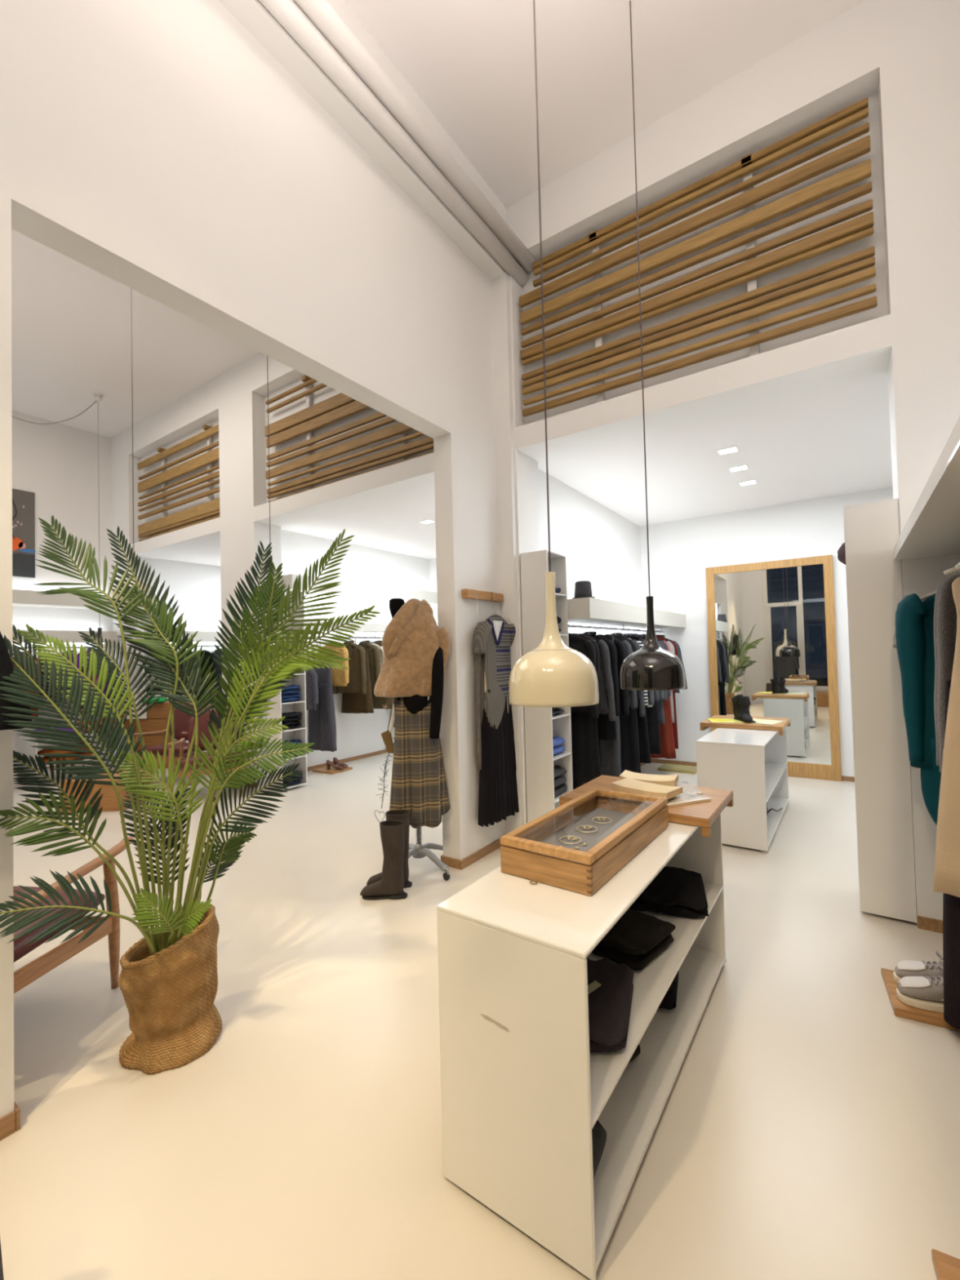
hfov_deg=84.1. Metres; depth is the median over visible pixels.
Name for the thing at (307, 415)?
wooden slats
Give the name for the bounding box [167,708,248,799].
armchair
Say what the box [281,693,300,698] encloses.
jeans
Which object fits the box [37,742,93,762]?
sweater
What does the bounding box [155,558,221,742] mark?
wall
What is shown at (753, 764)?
display table
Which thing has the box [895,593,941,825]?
coat
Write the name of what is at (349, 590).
light cornice
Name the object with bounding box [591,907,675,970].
sweater
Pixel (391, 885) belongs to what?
boot
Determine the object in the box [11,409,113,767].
wall
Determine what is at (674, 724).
coat
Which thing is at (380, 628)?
valance
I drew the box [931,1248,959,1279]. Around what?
board
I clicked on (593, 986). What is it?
tag
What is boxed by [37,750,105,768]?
shelf
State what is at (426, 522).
recessed light
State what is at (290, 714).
jeans
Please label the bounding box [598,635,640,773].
dress
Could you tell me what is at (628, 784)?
paperback book
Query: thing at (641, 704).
jacket
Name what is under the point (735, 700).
boot
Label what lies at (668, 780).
paperback book
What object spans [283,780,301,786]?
jeans
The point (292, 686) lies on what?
jeans
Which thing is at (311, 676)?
jumper
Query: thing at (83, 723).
sweater
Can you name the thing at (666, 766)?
board
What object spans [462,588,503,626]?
board
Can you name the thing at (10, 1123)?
baseboard
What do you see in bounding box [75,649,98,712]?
coat
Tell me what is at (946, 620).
jacket
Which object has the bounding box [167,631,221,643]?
valance
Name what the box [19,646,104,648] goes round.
rail
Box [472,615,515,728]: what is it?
cardigan
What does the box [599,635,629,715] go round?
jumper
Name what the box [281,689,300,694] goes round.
jeans
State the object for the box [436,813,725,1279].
shelving unit
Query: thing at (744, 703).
boot
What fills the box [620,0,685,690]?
pendant lamp
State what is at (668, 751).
skirt
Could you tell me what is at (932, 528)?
shelf
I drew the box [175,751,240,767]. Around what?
seat cushion
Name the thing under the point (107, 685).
jumper
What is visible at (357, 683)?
jacket
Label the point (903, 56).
wall
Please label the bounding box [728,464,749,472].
recessed light
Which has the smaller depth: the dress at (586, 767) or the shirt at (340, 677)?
the dress at (586, 767)
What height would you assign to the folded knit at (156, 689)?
0.103 m
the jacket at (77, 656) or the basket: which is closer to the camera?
the basket
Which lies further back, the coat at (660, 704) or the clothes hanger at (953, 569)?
the coat at (660, 704)
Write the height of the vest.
0.660 m
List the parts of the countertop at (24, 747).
panel, panel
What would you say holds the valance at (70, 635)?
attached to the wall at (58, 463)
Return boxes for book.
[611,777,682,799]
[619,769,678,786]
[666,789,711,806]
[675,781,702,794]
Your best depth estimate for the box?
5.17 m
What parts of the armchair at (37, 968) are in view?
rail, armrest, rail, leg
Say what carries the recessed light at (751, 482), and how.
in the ceiling at (834, 441)
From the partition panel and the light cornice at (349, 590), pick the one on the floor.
the partition panel
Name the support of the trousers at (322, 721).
hanging from the clothes hanger
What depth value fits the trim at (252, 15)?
3.00 m
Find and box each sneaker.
[893,951,943,983]
[896,964,943,1013]
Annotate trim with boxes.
[217,0,507,279]
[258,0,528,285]
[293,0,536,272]
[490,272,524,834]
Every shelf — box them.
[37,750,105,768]
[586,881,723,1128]
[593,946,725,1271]
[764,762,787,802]
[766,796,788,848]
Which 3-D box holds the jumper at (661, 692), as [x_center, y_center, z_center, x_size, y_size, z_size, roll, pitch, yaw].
[1.747,0.307,5.817,0.524,0.680,0.122,-3,-2,38]
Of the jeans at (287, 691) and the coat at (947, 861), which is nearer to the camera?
the coat at (947, 861)
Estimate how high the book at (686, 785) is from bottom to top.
0.008 m
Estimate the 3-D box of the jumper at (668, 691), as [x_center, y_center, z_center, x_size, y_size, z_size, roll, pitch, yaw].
[1.882,0.298,6.013,0.525,0.660,0.125,-2,-2,34]
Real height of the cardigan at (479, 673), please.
0.981 m
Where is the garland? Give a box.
[374,732,394,822]
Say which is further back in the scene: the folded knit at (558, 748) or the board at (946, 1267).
the folded knit at (558, 748)
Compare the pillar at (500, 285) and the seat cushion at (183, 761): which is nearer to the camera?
the pillar at (500, 285)
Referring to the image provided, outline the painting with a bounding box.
[12,488,35,577]
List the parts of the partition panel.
panel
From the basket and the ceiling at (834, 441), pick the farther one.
the ceiling at (834, 441)
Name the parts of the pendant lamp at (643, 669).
cord, lamp shade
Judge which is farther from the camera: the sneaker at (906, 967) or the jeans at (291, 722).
the jeans at (291, 722)
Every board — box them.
[312,764,352,774]
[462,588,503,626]
[657,763,697,774]
[880,968,959,1031]
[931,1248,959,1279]
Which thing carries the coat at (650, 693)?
hanging from the clothes hanger
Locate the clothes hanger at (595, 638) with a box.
[578,624,599,640]
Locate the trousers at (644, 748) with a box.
[631,636,650,763]
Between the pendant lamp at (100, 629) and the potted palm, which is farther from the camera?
the pendant lamp at (100, 629)
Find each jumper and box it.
[38,656,62,702]
[102,683,111,698]
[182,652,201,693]
[305,668,318,710]
[568,634,598,718]
[582,635,615,720]
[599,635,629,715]
[614,637,637,709]
[624,636,648,706]
[657,642,664,699]
[660,640,671,696]
[662,640,672,691]
[893,598,926,648]
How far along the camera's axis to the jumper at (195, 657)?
8.25 m
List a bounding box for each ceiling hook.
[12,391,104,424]
[92,391,104,401]
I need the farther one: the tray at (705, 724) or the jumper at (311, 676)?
the jumper at (311, 676)
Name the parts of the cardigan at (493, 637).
long panel, neck trim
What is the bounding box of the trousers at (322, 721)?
[307,666,337,751]
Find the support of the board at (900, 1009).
on the floor
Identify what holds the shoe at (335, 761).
on the board at (332, 771)
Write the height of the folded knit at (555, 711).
0.104 m
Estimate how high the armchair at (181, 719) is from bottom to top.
0.895 m
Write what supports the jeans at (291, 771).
on the jeans at (299, 777)
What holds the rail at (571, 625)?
attached to the shelf at (591, 611)
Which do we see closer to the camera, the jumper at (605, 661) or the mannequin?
the mannequin
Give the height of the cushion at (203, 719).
0.451 m
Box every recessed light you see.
[419,519,435,524]
[716,445,739,455]
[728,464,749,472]
[737,480,757,486]
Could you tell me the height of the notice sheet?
0.400 m
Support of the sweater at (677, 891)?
on the shelving unit at (524, 1093)
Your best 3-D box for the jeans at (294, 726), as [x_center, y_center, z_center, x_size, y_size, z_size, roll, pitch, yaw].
[-2.153,0.965,5.934,0.180,0.052,0.284,-2,-2,37]
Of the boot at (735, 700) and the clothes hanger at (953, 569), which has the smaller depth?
the clothes hanger at (953, 569)
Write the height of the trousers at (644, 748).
1.244 m
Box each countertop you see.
[17,729,127,786]
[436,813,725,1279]
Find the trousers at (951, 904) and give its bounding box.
[942,679,959,1029]
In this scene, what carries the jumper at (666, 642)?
hanging from the clothes hanger
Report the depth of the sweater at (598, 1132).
1.45 m
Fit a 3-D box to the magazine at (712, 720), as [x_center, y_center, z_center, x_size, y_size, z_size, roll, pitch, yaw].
[2.239,0.721,4.742,0.360,0.005,0.280,-2,-1,14]
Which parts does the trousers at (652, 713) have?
trouser leg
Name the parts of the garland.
stem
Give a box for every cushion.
[13,886,105,962]
[137,742,206,755]
[168,704,208,740]
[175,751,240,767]
[186,709,239,750]
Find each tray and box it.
[559,774,733,837]
[699,715,790,735]
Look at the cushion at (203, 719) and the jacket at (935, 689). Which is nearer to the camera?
the jacket at (935, 689)
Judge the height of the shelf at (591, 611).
0.184 m
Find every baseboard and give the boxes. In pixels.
[0,838,502,1141]
[13,739,854,782]
[222,778,942,933]
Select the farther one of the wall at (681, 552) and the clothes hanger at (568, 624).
the wall at (681, 552)
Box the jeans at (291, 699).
[281,696,300,702]
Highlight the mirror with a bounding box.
[706,555,841,781]
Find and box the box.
[60,768,152,812]
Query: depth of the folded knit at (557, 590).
4.12 m
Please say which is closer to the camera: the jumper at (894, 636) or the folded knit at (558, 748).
the jumper at (894, 636)
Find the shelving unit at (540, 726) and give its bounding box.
[520,549,573,822]
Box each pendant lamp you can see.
[80,401,119,675]
[111,288,156,607]
[253,355,286,608]
[508,0,599,707]
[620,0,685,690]
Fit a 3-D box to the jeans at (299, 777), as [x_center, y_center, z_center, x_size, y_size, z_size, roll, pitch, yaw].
[-2.126,1.542,5.908,0.180,0.047,0.271,-3,-2,39]
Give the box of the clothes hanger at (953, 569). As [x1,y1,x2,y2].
[943,566,959,574]
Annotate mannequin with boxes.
[389,598,449,880]
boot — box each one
[360,818,407,900]
[366,808,412,888]
[731,694,743,721]
[738,696,752,723]
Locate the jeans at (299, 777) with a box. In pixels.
[282,776,302,782]
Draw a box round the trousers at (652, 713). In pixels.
[642,637,661,754]
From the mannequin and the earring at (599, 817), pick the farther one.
the mannequin
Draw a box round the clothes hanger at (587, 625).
[586,625,607,640]
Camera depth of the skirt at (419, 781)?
3.49 m
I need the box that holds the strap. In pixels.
[766,807,782,814]
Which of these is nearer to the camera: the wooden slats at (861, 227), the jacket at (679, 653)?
the wooden slats at (861, 227)
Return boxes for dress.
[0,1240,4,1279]
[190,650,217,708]
[570,635,601,789]
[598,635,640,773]
[666,640,674,722]
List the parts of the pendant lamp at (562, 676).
cord, lamp shade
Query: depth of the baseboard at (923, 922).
2.67 m
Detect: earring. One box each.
[559,835,582,844]
[576,825,597,832]
[591,816,612,823]
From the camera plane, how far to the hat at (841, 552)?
3.00 m
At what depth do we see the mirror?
5.93 m
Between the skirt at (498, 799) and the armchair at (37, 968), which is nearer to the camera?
the armchair at (37, 968)
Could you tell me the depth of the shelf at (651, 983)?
1.69 m
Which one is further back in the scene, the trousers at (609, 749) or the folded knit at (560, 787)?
the trousers at (609, 749)
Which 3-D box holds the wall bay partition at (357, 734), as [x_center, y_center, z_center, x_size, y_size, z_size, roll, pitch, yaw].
[-1.827,0.166,7.755,0.390,3.040,3.000,-2,-2,35]
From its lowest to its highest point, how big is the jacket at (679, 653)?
0.704 m
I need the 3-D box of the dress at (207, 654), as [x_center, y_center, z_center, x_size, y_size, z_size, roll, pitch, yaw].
[-4.422,0.725,8.531,0.524,1.108,0.136,-2,-1,17]
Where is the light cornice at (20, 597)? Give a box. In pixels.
[12,589,119,609]
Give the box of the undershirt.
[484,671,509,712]
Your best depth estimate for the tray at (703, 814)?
2.25 m
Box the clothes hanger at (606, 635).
[594,625,611,636]
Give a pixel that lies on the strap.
(771, 809)
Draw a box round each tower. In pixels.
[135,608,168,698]
[266,590,307,790]
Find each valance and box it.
[12,629,116,644]
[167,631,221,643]
[304,621,388,634]
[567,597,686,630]
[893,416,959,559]
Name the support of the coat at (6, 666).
hanging from the clothes hanger
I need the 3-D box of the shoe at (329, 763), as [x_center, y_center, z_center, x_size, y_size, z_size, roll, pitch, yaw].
[-1.824,1.576,6.710,0.249,0.118,0.076,-2,-1,16]
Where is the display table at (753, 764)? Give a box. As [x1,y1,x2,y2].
[695,727,788,851]
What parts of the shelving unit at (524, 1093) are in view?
panel, panel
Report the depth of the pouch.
3.94 m
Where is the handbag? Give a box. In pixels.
[586,957,633,1052]
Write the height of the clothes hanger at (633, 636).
0.129 m
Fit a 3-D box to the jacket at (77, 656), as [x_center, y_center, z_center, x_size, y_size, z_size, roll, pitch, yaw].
[-5.721,0.494,7.398,0.523,0.704,0.134,-2,-2,23]
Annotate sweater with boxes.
[35,727,74,731]
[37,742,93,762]
[76,718,115,732]
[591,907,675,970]
[591,1120,606,1178]
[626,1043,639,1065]
[629,866,708,917]
[657,969,679,1009]
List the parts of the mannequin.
leg, leg, leg, leg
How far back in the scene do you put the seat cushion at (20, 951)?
2.19 m
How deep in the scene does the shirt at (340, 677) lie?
6.73 m
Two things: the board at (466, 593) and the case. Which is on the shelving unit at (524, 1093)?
the case
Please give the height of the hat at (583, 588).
0.140 m
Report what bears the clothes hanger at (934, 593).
hanging from the rail
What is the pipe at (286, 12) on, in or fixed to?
attached to the wall
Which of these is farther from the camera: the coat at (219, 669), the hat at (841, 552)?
the coat at (219, 669)
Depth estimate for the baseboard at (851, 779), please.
6.79 m
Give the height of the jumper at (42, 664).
0.670 m
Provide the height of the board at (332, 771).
0.025 m
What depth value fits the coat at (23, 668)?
6.93 m
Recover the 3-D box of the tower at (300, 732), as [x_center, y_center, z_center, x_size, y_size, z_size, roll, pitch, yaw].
[-2.155,0.539,5.937,0.225,2.180,0.330,-2,-2,35]
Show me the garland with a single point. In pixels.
(385, 766)
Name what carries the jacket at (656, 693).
hanging from the clothes hanger
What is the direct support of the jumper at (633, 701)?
hanging from the clothes hanger
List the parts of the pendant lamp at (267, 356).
cord, lamp shade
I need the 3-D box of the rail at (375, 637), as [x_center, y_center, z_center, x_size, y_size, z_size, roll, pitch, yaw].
[-1.472,-0.065,7.463,0.022,0.090,2.880,-2,-2,35]
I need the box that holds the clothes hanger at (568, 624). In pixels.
[568,623,590,641]
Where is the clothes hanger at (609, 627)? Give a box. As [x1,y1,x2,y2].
[608,626,628,640]
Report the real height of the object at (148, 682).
2.180 m
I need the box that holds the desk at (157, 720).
[120,701,192,768]
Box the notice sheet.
[124,688,146,719]
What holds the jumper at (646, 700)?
hanging from the clothes hanger
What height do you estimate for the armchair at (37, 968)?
0.895 m
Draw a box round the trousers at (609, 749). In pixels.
[599,635,621,777]
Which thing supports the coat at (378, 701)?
hanging from the clothes hanger
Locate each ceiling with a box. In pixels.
[11,0,864,437]
[159,373,893,566]
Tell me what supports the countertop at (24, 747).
on the floor
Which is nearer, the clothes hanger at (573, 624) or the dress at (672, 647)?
the clothes hanger at (573, 624)
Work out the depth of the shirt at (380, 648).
7.30 m
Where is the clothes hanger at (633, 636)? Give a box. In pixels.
[621,627,637,637]
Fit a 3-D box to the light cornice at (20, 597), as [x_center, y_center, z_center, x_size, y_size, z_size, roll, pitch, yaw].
[-6.848,-0.570,5.967,0.400,0.192,4.850,-2,-2,35]
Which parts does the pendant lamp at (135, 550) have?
cord, lamp shade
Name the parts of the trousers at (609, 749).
trouser leg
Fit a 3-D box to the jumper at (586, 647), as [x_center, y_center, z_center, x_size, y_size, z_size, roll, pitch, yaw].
[0.725,0.291,4.334,0.493,0.669,0.121,-2,-2,32]
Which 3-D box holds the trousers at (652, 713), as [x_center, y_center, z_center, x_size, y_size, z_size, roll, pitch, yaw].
[1.702,0.594,5.729,0.444,1.230,0.143,-2,-2,33]
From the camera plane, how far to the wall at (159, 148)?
2.50 m
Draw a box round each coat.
[0,631,32,730]
[17,650,38,716]
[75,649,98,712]
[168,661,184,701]
[213,648,222,697]
[371,640,392,709]
[583,631,619,740]
[623,633,653,705]
[638,634,667,724]
[656,634,678,749]
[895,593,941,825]
[933,576,959,897]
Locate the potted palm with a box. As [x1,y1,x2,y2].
[0,515,380,1074]
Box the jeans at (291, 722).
[281,720,300,725]
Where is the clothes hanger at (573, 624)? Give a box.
[571,623,595,642]
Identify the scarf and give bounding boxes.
[142,697,167,703]
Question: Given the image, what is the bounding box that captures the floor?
[0,751,959,1279]
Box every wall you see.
[0,0,643,1118]
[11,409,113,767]
[111,0,959,924]
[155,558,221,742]
[429,487,893,777]
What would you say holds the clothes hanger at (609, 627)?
hanging from the rail at (571, 625)
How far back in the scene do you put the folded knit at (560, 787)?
4.04 m
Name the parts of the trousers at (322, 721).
trouser leg, seat, trouser leg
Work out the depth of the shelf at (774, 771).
4.51 m
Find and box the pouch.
[381,697,395,753]
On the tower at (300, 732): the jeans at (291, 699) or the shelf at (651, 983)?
the jeans at (291, 699)
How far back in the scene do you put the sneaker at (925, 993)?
2.07 m
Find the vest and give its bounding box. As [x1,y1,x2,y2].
[373,598,450,697]
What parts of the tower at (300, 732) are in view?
panel, panel, shelf, shelf, shelf, shelf, panel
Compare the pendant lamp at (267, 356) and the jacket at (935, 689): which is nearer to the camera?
the jacket at (935, 689)
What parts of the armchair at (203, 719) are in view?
leg, armrest, leg, rail, rail, leg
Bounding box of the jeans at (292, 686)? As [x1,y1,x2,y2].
[280,684,299,690]
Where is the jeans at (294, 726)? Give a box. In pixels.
[281,723,301,729]
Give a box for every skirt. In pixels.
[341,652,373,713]
[389,697,449,828]
[477,689,519,826]
[649,637,676,759]
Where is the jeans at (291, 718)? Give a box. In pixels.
[281,715,302,721]
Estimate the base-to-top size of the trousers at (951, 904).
1.256 m
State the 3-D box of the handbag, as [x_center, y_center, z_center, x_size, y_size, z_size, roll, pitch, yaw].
[0.298,1.074,1.609,0.302,0.094,0.371,-2,-1,20]
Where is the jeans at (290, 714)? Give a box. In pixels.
[281,711,302,717]
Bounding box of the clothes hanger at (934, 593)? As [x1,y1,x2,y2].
[920,568,959,599]
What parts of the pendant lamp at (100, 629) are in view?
cord, lamp shade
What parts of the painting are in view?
dark stem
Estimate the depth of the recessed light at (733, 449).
4.29 m
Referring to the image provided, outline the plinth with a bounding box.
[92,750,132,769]
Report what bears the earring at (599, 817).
in the case
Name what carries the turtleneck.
hanging from the mannequin
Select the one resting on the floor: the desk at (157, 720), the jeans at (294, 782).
the desk at (157, 720)
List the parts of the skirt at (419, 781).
wrap panel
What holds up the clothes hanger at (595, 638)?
hanging from the rail at (571, 625)
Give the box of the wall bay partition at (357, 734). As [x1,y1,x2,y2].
[280,529,430,767]
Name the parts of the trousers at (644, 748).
trouser leg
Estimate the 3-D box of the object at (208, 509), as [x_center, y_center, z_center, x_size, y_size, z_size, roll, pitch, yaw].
[-4.080,-2.103,7.205,2.220,1.260,0.090,-2,-2,35]
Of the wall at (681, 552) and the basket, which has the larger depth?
the wall at (681, 552)
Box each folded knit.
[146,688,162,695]
[551,706,564,715]
[552,735,564,747]
[553,745,565,755]
[553,764,567,796]
[555,587,560,593]
[556,616,560,631]
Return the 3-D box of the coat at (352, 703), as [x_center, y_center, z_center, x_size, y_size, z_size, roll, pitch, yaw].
[-1.661,0.576,7.147,0.485,0.809,0.175,-2,-1,19]
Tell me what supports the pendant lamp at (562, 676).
hanging from the ceiling at (471, 63)
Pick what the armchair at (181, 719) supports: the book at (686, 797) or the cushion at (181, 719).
the cushion at (181, 719)
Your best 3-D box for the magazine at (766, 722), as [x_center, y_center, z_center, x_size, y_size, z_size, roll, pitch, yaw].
[2.468,0.712,4.634,0.300,0.005,0.260,0,-2,-41]
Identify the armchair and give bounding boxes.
[13,836,134,993]
[128,703,216,786]
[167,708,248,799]
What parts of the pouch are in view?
cord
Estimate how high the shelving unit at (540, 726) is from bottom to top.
2.180 m
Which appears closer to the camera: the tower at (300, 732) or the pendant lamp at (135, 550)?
the pendant lamp at (135, 550)
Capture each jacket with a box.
[59,649,81,701]
[333,640,366,694]
[358,640,380,688]
[611,632,644,716]
[632,633,659,701]
[661,635,687,693]
[933,582,942,765]
[936,573,959,772]
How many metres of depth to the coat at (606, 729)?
4.55 m
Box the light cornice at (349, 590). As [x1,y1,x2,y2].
[281,573,437,606]
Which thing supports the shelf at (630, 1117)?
attached to the shelving unit at (524, 1093)
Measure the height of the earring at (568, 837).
0.008 m
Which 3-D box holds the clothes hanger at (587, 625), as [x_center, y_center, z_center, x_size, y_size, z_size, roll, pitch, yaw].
[0.965,-0.052,4.703,0.386,0.160,0.020,-2,-2,35]
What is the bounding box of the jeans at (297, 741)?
[282,739,301,746]
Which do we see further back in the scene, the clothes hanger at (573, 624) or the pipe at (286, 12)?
the clothes hanger at (573, 624)
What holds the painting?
attached to the wall at (58, 463)
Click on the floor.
(806, 1128)
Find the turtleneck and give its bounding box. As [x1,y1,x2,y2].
[396,646,443,738]
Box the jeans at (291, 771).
[282,770,302,777]
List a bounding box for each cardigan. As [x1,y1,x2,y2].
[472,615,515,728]
[475,653,484,769]
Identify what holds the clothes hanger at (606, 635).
hanging from the rail at (571, 625)
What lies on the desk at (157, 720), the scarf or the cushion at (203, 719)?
the scarf
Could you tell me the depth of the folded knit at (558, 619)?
4.13 m
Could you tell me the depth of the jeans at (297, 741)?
5.94 m
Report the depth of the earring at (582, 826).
1.98 m
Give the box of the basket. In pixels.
[118,905,222,1074]
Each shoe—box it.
[326,760,344,769]
[333,757,347,768]
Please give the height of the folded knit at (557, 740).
0.075 m
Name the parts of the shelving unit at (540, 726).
panel, panel, panel, shelf, shelf, shelf, shelf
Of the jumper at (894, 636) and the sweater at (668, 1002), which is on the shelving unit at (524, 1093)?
the sweater at (668, 1002)
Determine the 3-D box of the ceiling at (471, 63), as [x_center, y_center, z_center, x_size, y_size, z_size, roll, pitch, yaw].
[-2.955,-3.346,3.366,10.350,0.100,5.550,-2,-2,35]
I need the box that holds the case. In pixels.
[500,787,668,896]
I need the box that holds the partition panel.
[843,498,916,922]
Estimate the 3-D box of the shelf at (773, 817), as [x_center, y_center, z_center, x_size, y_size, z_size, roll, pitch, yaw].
[2.241,1.466,4.423,0.443,0.015,1.406,-2,-2,35]
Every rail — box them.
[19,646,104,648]
[308,631,382,638]
[568,624,664,632]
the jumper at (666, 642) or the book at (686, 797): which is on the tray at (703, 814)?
the book at (686, 797)
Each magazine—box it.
[706,718,746,723]
[740,718,785,724]
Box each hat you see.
[572,580,595,598]
[837,542,845,564]
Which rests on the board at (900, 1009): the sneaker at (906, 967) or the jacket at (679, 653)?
the sneaker at (906, 967)
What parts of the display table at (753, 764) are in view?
panel, panel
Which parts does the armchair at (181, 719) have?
leg, armrest, rail, leg, rail, leg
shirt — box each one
[317,644,349,686]
[370,643,383,669]
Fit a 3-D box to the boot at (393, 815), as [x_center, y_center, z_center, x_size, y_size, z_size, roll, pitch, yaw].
[-0.569,1.304,3.341,0.293,0.485,0.116,-1,-1,-6]
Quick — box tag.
[587,980,601,994]
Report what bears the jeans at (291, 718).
on the jeans at (291, 722)
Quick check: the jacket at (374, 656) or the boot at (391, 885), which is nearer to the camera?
the boot at (391, 885)

